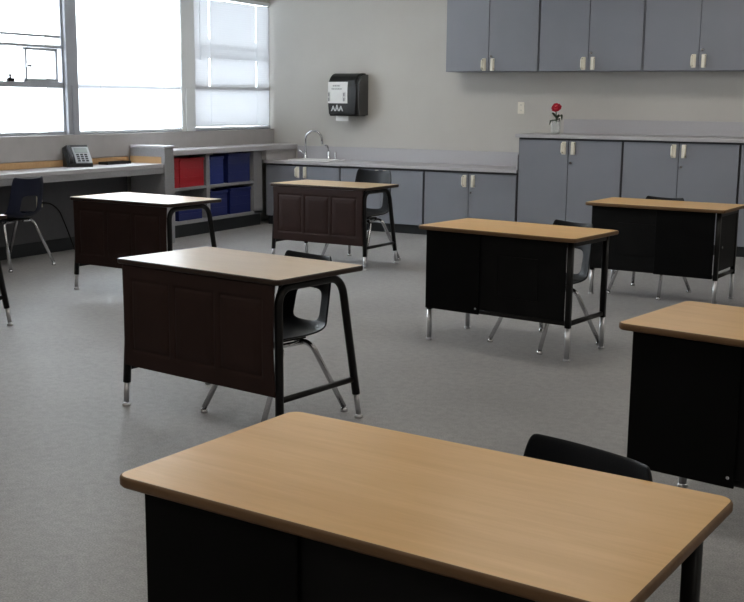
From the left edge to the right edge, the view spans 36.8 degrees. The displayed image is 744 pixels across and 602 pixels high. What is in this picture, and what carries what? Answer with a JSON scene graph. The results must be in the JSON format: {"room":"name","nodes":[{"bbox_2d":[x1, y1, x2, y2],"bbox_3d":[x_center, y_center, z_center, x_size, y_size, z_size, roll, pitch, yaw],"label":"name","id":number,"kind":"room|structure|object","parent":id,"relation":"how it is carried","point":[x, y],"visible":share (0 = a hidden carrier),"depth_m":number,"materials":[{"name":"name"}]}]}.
{"room":"classroom","nodes":[
{"label":"classroom","id":0,"kind":"room"},
{"bbox_2d":[0,0,268,219],"bbox_3d":[-4.673,-1.421,7.422,0.220,2.950,14.100,6,11,28],"label":"wall","id":1,"kind":"structure","parent":0,"point":[263,215],"depth_m":13.56,"materials":[{"name":"grey paint"}]},
{"bbox_2d":[0,0,65,136],"bbox_3d":[-3.257,-2.176,9.728,0.107,1.475,1.590,6,11,28],"label":"window","id":2,"kind":"structure","parent":1,"relation":"in","point":[32,93],"depth_m":10.12,"materials":[{"name":"clear glass"}]},
{"bbox_2d":[0,237,74,260],"bbox_3d":[-5.214,0.184,6.451,0.020,0.120,11.420,6,11,28],"label":"baseboard","id":3,"kind":"structure","parent":1,"relation":"attached to","point":[62,244],"depth_m":10.33,"materials":[{"name":"black rubber"}]},
{"bbox_2d":[0,156,128,169],"bbox_3d":[-5.179,-0.571,6.302,0.082,0.058,11.420,6,11,28],"label":"trim","id":4,"kind":"structure","parent":1,"relation":"attached to","point":[55,163],"depth_m":10.21,"materials":[{"name":"brown wood"}]},
{"bbox_2d":[61,0,79,134],"bbox_3d":[-2.821,-2.302,10.459,0.065,1.475,0.150,6,11,28],"label":"trim","id":5,"kind":"structure","parent":1,"relation":"attached to","point":[68,8],"depth_m":10.46,"materials":[{"name":"grey metal"}]},
{"bbox_2d":[0,162,162,246],"bbox_3d":[-4.970,-0.194,6.288,0.488,0.675,11.380,6,11,28],"label":"desk","id":6,"kind":"object","parent":1,"relation":"attached to","point":[59,183],"depth_m":10.37,"materials":[{"name":"grey laminate"}]},
{"bbox_2d":[42,202,74,249],"bbox_3d":[-2.917,-0.697,10.421,0.030,0.469,0.331,10,14,43],"label":"power cord","id":7,"kind":"object","parent":6,"relation":"hanging from","point":[42,202],"visible":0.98,"depth_m":10.44,"materials":[{"name":"black rubber"}]},
{"bbox_2d":[62,145,92,166],"bbox_3d":[-2.749,-1.353,10.428,0.240,0.199,0.239,-5,12,-29],"label":"desk phone","id":8,"kind":"object","parent":6,"relation":"on","point":[73,155],"visible":1,"depth_m":10.40,"materials":[{"name":"black plastic"}]},
{"bbox_2d":[0,162,162,178],"bbox_3d":[-4.939,-0.504,6.217,0.425,0.038,11.380,6,11,28],"label":"countertop","id":9,"kind":"structure","parent":6,"relation":"on","point":[51,171],"depth_m":10.05,"materials":[{"name":"grey laminate"}]},
{"bbox_2d":[98,160,130,164],"bbox_3d":[-2.509,-1.351,10.921,0.120,0.026,0.340,6,11,28],"label":"tray","id":10,"kind":"object","parent":6,"relation":"on","point":[121,161],"visible":1,"depth_m":10.86,"materials":[{"name":"black plastic"}]},
{"bbox_2d":[79,89,174,133],"bbox_3d":[-2.456,-2.436,11.231,0.077,1.475,1.595,6,11,28],"label":"window","id":11,"kind":"structure","parent":1,"relation":"in","point":[134,89],"depth_m":11.33,"materials":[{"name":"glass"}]},
{"bbox_2d":[75,0,181,132],"bbox_3d":[-2.406,-2.433,11.204,0.054,1.460,1.565,6,11,28],"label":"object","id":12,"kind":"object","parent":1,"relation":"attached to","point":[124,46],"visible":1,"depth_m":11.18,"materials":[{"name":"white"}]},
{"bbox_2d":[0,129,273,162],"bbox_3d":[-4.547,-0.916,7.441,0.075,0.230,14.100,6,11,28],"label":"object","id":13,"kind":"structure","parent":1,"relation":"attached to","point":[13,149],"depth_m":11.04,"materials":[{"name":"grey paint"}]},
{"bbox_2d":[178,0,195,130],"bbox_3d":[-1.985,-2.568,11.994,0.065,1.475,0.235,6,11,28],"label":"trim","id":14,"kind":"structure","parent":1,"relation":"attached to","point":[186,7],"depth_m":11.98,"materials":[{"name":"white paint"}]},
{"bbox_2d":[196,0,267,130],"bbox_3d":[-1.623,-2.701,12.762,0.077,1.475,1.500,6,11,28],"label":"window","id":15,"kind":"structure","parent":1,"relation":"in","point":[208,0],"depth_m":12.83,"materials":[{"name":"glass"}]},
{"bbox_2d":[194,0,269,129],"bbox_3d":[-1.573,-2.700,12.734,0.054,1.455,1.470,6,11,28],"label":"window blind","id":16,"kind":"object","parent":15,"relation":"attached to","point":[232,98],"visible":1,"depth_m":12.71,"materials":[{"name":"white fabric"}]},
{"bbox_2d":[0,219,743,601],"bbox_3d":[0.115,0.587,5.163,11.280,0.120,14.500,6,11,28],"label":"floor","id":17,"kind":"structure","parent":0,"point":[70,531],"depth_m":5.55,"materials":[{"name":"grey carpet"}]},
{"bbox_2d":[0,214,12,325],"bbox_3d":[-2.854,-0.205,7.098,1.012,0.703,0.582,7,12,34],"label":"student desk","id":18,"kind":"object","parent":17,"relation":"on","point":[3,297],"visible":1,"depth_m":7.04,"materials":[{"name":"black metal"}]},
{"bbox_2d":[0,176,55,272],"bbox_3d":[-3.088,-0.680,9.543,0.571,0.778,0.536,6,11,28],"label":"chair","id":19,"kind":"object","parent":17,"relation":"on","point":[21,187],"visible":0.95,"depth_m":9.36,"materials":[{"name":"black plastic"}]},
{"bbox_2d":[70,192,221,289],"bbox_3d":[-1.690,-0.423,8.391,1.012,0.703,0.582,7,12,32],"label":"student desk","id":20,"kind":"object","parent":17,"relation":"on","point":[106,232],"visible":0.87,"depth_m":8.16,"materials":[{"name":"brown wood"}]},
{"bbox_2d":[130,144,174,242],"bbox_3d":[-2.207,-1.079,11.268,0.450,0.975,0.152,6,11,28],"label":"divider panel","id":21,"kind":"object","parent":17,"relation":"on","point":[163,184],"visible":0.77,"depth_m":11.15,"materials":[{"name":"grey laminate"}]},
{"bbox_2d":[173,143,296,237],"bbox_3d":[-1.634,-1.258,12.466,0.325,0.918,2.513,6,11,28],"label":"bookcase","id":22,"kind":"object","parent":17,"relation":"on","point":[271,151],"visible":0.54,"depth_m":12.45,"materials":[{"name":"grey laminate"}]},
{"bbox_2d":[174,158,178,187],"bbox_3d":[-2.110,-1.333,11.616,0.211,0.310,0.092,6,11,28],"label":"storage bin","id":23,"kind":"object","parent":22,"relation":"in","point":[176,160],"visible":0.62,"depth_m":11.58,"materials":[{"name":"red plastic"}]},
{"bbox_2d":[175,209,201,220],"bbox_3d":[-2.005,-0.969,11.887,0.211,0.200,0.404,6,11,28],"label":"storage bin","id":24,"kind":"object","parent":22,"relation":"in","point":[184,215],"visible":0.23,"depth_m":11.81,"materials":[{"name":"blue plastic"}]},
{"bbox_2d":[174,157,203,187],"bbox_3d":[-1.985,-1.368,11.847,0.211,0.300,0.414,6,11,28],"label":"storage bin","id":25,"kind":"object","parent":22,"relation":"in","point":[191,169],"visible":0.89,"depth_m":11.80,"materials":[{"name":"red plastic"}]},
{"bbox_2d":[210,155,223,184],"bbox_3d":[-1.777,-1.434,12.229,0.211,0.300,0.254,6,11,28],"label":"storage bin","id":26,"kind":"object","parent":22,"relation":"in","point":[216,162],"visible":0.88,"depth_m":12.19,"materials":[{"name":"blue plastic"}]},
{"bbox_2d":[210,189,227,216],"bbox_3d":[-1.764,-1.083,12.323,0.211,0.275,0.314,6,11,28],"label":"storage bin","id":27,"kind":"object","parent":22,"relation":"in","point":[220,208],"visible":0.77,"depth_m":12.29,"materials":[{"name":"blue plastic"}]},
{"bbox_2d":[213,152,249,182],"bbox_3d":[-1.576,-1.508,12.597,0.211,0.320,0.424,6,11,28],"label":"storage bin","id":28,"kind":"object","parent":22,"relation":"in","point":[236,165],"visible":0.89,"depth_m":12.51,"materials":[{"name":"blue plastic"}]},
{"bbox_2d":[215,186,250,213],"bbox_3d":[-1.570,-1.149,12.678,0.211,0.285,0.404,6,11,28],"label":"storage bin","id":29,"kind":"object","parent":22,"relation":"in","point":[238,197],"visible":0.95,"depth_m":12.61,"materials":[{"name":"blue plastic"}]},
{"bbox_2d":[117,246,362,417],"bbox_3d":[-0.609,0.167,5.135,1.012,0.703,0.582,8,13,37],"label":"student desk","id":30,"kind":"object","parent":17,"relation":"on","point":[209,315],"visible":1,"depth_m":4.89,"materials":[{"name":"laminate"}]},
{"bbox_2d":[200,250,347,421],"bbox_3d":[-0.452,0.156,5.152,0.506,0.721,0.539,10,14,42],"label":"chair","id":31,"kind":"object","parent":17,"relation":"on","point":[295,328],"visible":0.41,"depth_m":5.18,"materials":[{"name":"black plastic"}]},
{"bbox_2d":[266,163,341,223],"bbox_3d":[-0.676,-1.242,13.036,0.996,0.705,0.622,6,11,28],"label":"base cabinet","id":32,"kind":"object","parent":17,"relation":"on","point":[275,172],"visible":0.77,"depth_m":12.82,"materials":[{"name":"grey"}]},
{"bbox_2d":[270,180,398,269],"bbox_3d":[-0.337,-0.697,10.001,1.012,0.703,0.582,7,12,31],"label":"student desk","id":33,"kind":"object","parent":17,"relation":"on","point":[302,211],"visible":1,"depth_m":9.75,"materials":[{"name":"brown wood"}]},
{"bbox_2d":[321,169,400,266],"bbox_3d":[-0.112,-0.763,10.062,0.572,0.815,0.609,7,12,31],"label":"chair","id":34,"kind":"object","parent":17,"relation":"on","point":[365,176],"visible":0.46,"depth_m":10.18,"materials":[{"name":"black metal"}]},
{"bbox_2d":[341,166,425,234],"bbox_3d":[0.222,-1.149,12.563,1.039,0.705,0.622,6,11,28],"label":"base cabinet","id":35,"kind":"object","parent":17,"relation":"on","point":[408,198],"visible":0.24,"depth_m":12.22,"materials":[{"name":"grey"}]},
{"bbox_2d":[120,412,732,601],"bbox_3d":[0.085,0.698,2.198,1.045,0.700,0.578,7,12,33],"label":"student desk","id":36,"kind":"object","parent":17,"relation":"on","point":[291,506],"visible":1,"depth_m":2.05,"materials":[{"name":"brown wood"}]},
{"bbox_2d":[424,170,517,234],"bbox_3d":[1.151,-1.053,12.074,1.064,0.705,0.622,6,11,28],"label":"base cabinet","id":37,"kind":"object","parent":17,"relation":"on","point":[449,195],"visible":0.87,"depth_m":11.82,"materials":[{"name":"grey"}]},
{"bbox_2d":[264,145,518,172],"bbox_3d":[0.258,-1.595,12.475,3.106,0.186,0.608,6,11,28],"label":"countertop","id":38,"kind":"structure","parent":37,"relation":"on","point":[452,160],"depth_m":12.54,"materials":[{"name":"grey laminate"}]},
{"bbox_2d":[298,130,322,157],"bbox_3d":[-0.723,-1.850,13.178,0.309,0.332,0.063,3,10,14],"label":"faucet","id":39,"kind":"object","parent":38,"relation":"on","point":[310,131],"visible":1,"depth_m":13.17,"materials":[{"name":"silver metal"}]},
{"bbox_2d":[288,158,344,165],"bbox_3d":[-0.648,-1.559,13.004,0.550,0.177,0.360,6,11,28],"label":"sink","id":40,"kind":"object","parent":38,"relation":"in","point":[297,159],"visible":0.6,"depth_m":12.94,"materials":[{"name":"silver metal"}]},
{"bbox_2d":[324,144,330,158],"bbox_3d":[-0.520,-1.744,13.058,0.078,0.170,0.048,2,10,11],"label":"soap pump","id":41,"kind":"object","parent":40,"relation":"on","point":[328,157],"visible":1,"depth_m":13.05,"materials":[{"name":"silver metal"}]},
{"bbox_2d":[419,218,618,361],"bbox_3d":[0.854,-0.088,6.656,1.045,0.700,0.578,8,13,36],"label":"student desk","id":42,"kind":"object","parent":17,"relation":"on","point":[506,269],"visible":1,"depth_m":6.45,"materials":[{"name":"black metal"}]},
{"bbox_2d":[487,219,598,354],"bbox_3d":[1.043,-0.104,6.695,0.539,0.721,0.506,-7,13,-37],"label":"chair","id":43,"kind":"object","parent":17,"relation":"on","point":[582,275],"visible":0.33,"depth_m":6.69,"materials":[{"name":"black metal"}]},
{"bbox_2d":[517,138,623,224],"bbox_3d":[2.103,-1.137,11.541,1.086,1.075,0.622,6,11,28],"label":"base cabinet","id":44,"kind":"object","parent":17,"relation":"on","point":[557,177],"visible":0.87,"depth_m":11.30,"materials":[{"name":"grey"}]},
{"bbox_2d":[515,119,743,142],"bbox_3d":[3.079,-1.661,10.928,3.335,0.185,0.608,6,11,28],"label":"countertop","id":45,"kind":"structure","parent":44,"relation":"on","point":[643,130],"depth_m":11.25,"materials":[{"name":"grey laminate"}]},
{"bbox_2d":[549,103,562,132],"bbox_3d":[1.887,-1.878,11.502,0.134,0.316,0.140,6,11,28],"label":"flower vase","id":46,"kind":"object","parent":45,"relation":"on","point":[556,107],"visible":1,"depth_m":11.49,"materials":[{"name":"clear glass"}]},
{"bbox_2d":[523,434,652,481],"bbox_3d":[0.279,0.685,2.225,0.539,0.721,0.506,-8,13,-41],"label":"chair","id":47,"kind":"object","parent":17,"relation":"on","point":[539,446],"visible":0.19,"depth_m":2.37,"materials":[{"name":"black plastic"}]},
{"bbox_2d":[607,196,690,299],"bbox_3d":[2.125,-0.422,8.540,0.506,0.721,0.539,9,13,38],"label":"chair","id":48,"kind":"object","parent":17,"relation":"on","point":[647,197],"visible":0.09,"depth_m":8.58,"materials":[{"name":"silver metal"}]},
{"bbox_2d":[585,197,743,303],"bbox_3d":[2.178,-0.382,8.377,1.045,0.700,0.578,7,12,33],"label":"student desk","id":49,"kind":"object","parent":17,"relation":"on","point":[659,237],"visible":0.88,"depth_m":8.14,"materials":[{"name":"brown wood"}]},
{"bbox_2d":[621,140,740,254],"bbox_3d":[3.075,-1.036,11.030,1.116,1.075,0.622,6,11,28],"label":"base cabinet","id":50,"kind":"object","parent":17,"relation":"on","point":[708,172],"visible":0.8,"depth_m":10.73,"materials":[{"name":"grey"}]},
{"bbox_2d":[619,301,743,488],"bbox_3d":[1.404,0.441,3.717,1.045,0.700,0.578,9,13,38],"label":"student desk","id":51,"kind":"object","parent":17,"relation":"on","point":[686,405],"visible":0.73,"depth_m":3.69,"materials":[{"name":"black metal"}]},
{"bbox_2d":[736,143,743,256],"bbox_3d":[4.053,-0.935,10.515,1.100,1.075,0.622,6,11,28],"label":"base cabinet","id":52,"kind":"object","parent":17,"relation":"on","point":[740,236],"visible":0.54,"depth_m":10.54,"materials":[{"name":"grey"}]},
{"bbox_2d":[268,0,743,163],"bbox_3d":[3.509,-1.997,11.103,11.280,2.950,0.200,6,11,28],"label":"wall","id":53,"kind":"structure","parent":0,"point":[400,45],"depth_m":12.49,"materials":[{"name":"grey paint"}]},
{"bbox_2d":[328,73,367,120],"bbox_3d":[-0.277,-2.341,12.834,0.388,0.537,0.270,6,11,28],"label":"dispenser","id":54,"kind":"object","parent":53,"relation":"attached to","point":[347,92],"visible":1,"depth_m":12.73,"materials":[{"name":"black plastic"}]},
{"bbox_2d":[336,116,347,120],"bbox_3d":[-0.343,-2.103,12.839,0.160,0.065,0.005,6,11,28],"label":"paper towel","id":55,"kind":"object","parent":54,"relation":"hanging from","point":[338,118],"depth_m":12.84,"materials":[{"name":"white paper"}]},
{"bbox_2d":[298,145,518,166],"bbox_3d":[0.438,-1.651,12.707,3.013,0.153,0.018,6,11,28],"label":"backsplash","id":56,"kind":"structure","parent":53,"relation":"attached to","point":[490,158],"depth_m":12.67,"materials":[{"name":"grey laminate"}]},
{"bbox_2d":[446,0,540,72],"bbox_3d":[1.320,-3.027,11.785,1.050,1.200,0.372,6,11,28],"label":"upper cabinet","id":57,"kind":"object","parent":53,"relation":"attached to","point":[483,36],"visible":0.98,"depth_m":11.69,"materials":[{"name":"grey laminate"}]},
{"bbox_2d":[518,102,524,113],"bbox_3d":[1.600,-2.073,12.006,0.076,0.124,0.012,6,11,28],"label":"wall outlet","id":58,"kind":"object","parent":53,"relation":"attached to","point":[521,105],"visible":1,"depth_m":12.00,"materials":[{"name":"beige plastic"}]},
{"bbox_2d":[539,0,647,71],"bbox_3d":[2.260,-2.929,11.290,1.079,1.200,0.372,6,11,28],"label":"upper cabinet","id":59,"kind":"object","parent":53,"relation":"attached to","point":[576,35],"visible":0.98,"depth_m":11.20,"materials":[{"name":"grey laminate"}]},
{"bbox_2d":[563,119,743,136],"bbox_3d":[3.357,-1.709,11.108,3.020,0.148,0.018,6,11,28],"label":"backsplash","id":60,"kind":"structure","parent":53,"relation":"attached to","point":[576,126],"depth_m":11.35,"materials":[{"name":"grey laminate"}]},
{"bbox_2d":[643,0,743,71],"bbox_3d":[3.226,-2.829,10.781,1.110,1.200,0.372,6,11,28],"label":"upper cabinet","id":61,"kind":"object","parent":53,"relation":"attached to","point":[680,35],"visible":1,"depth_m":10.74,"materials":[{"name":"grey laminate"}]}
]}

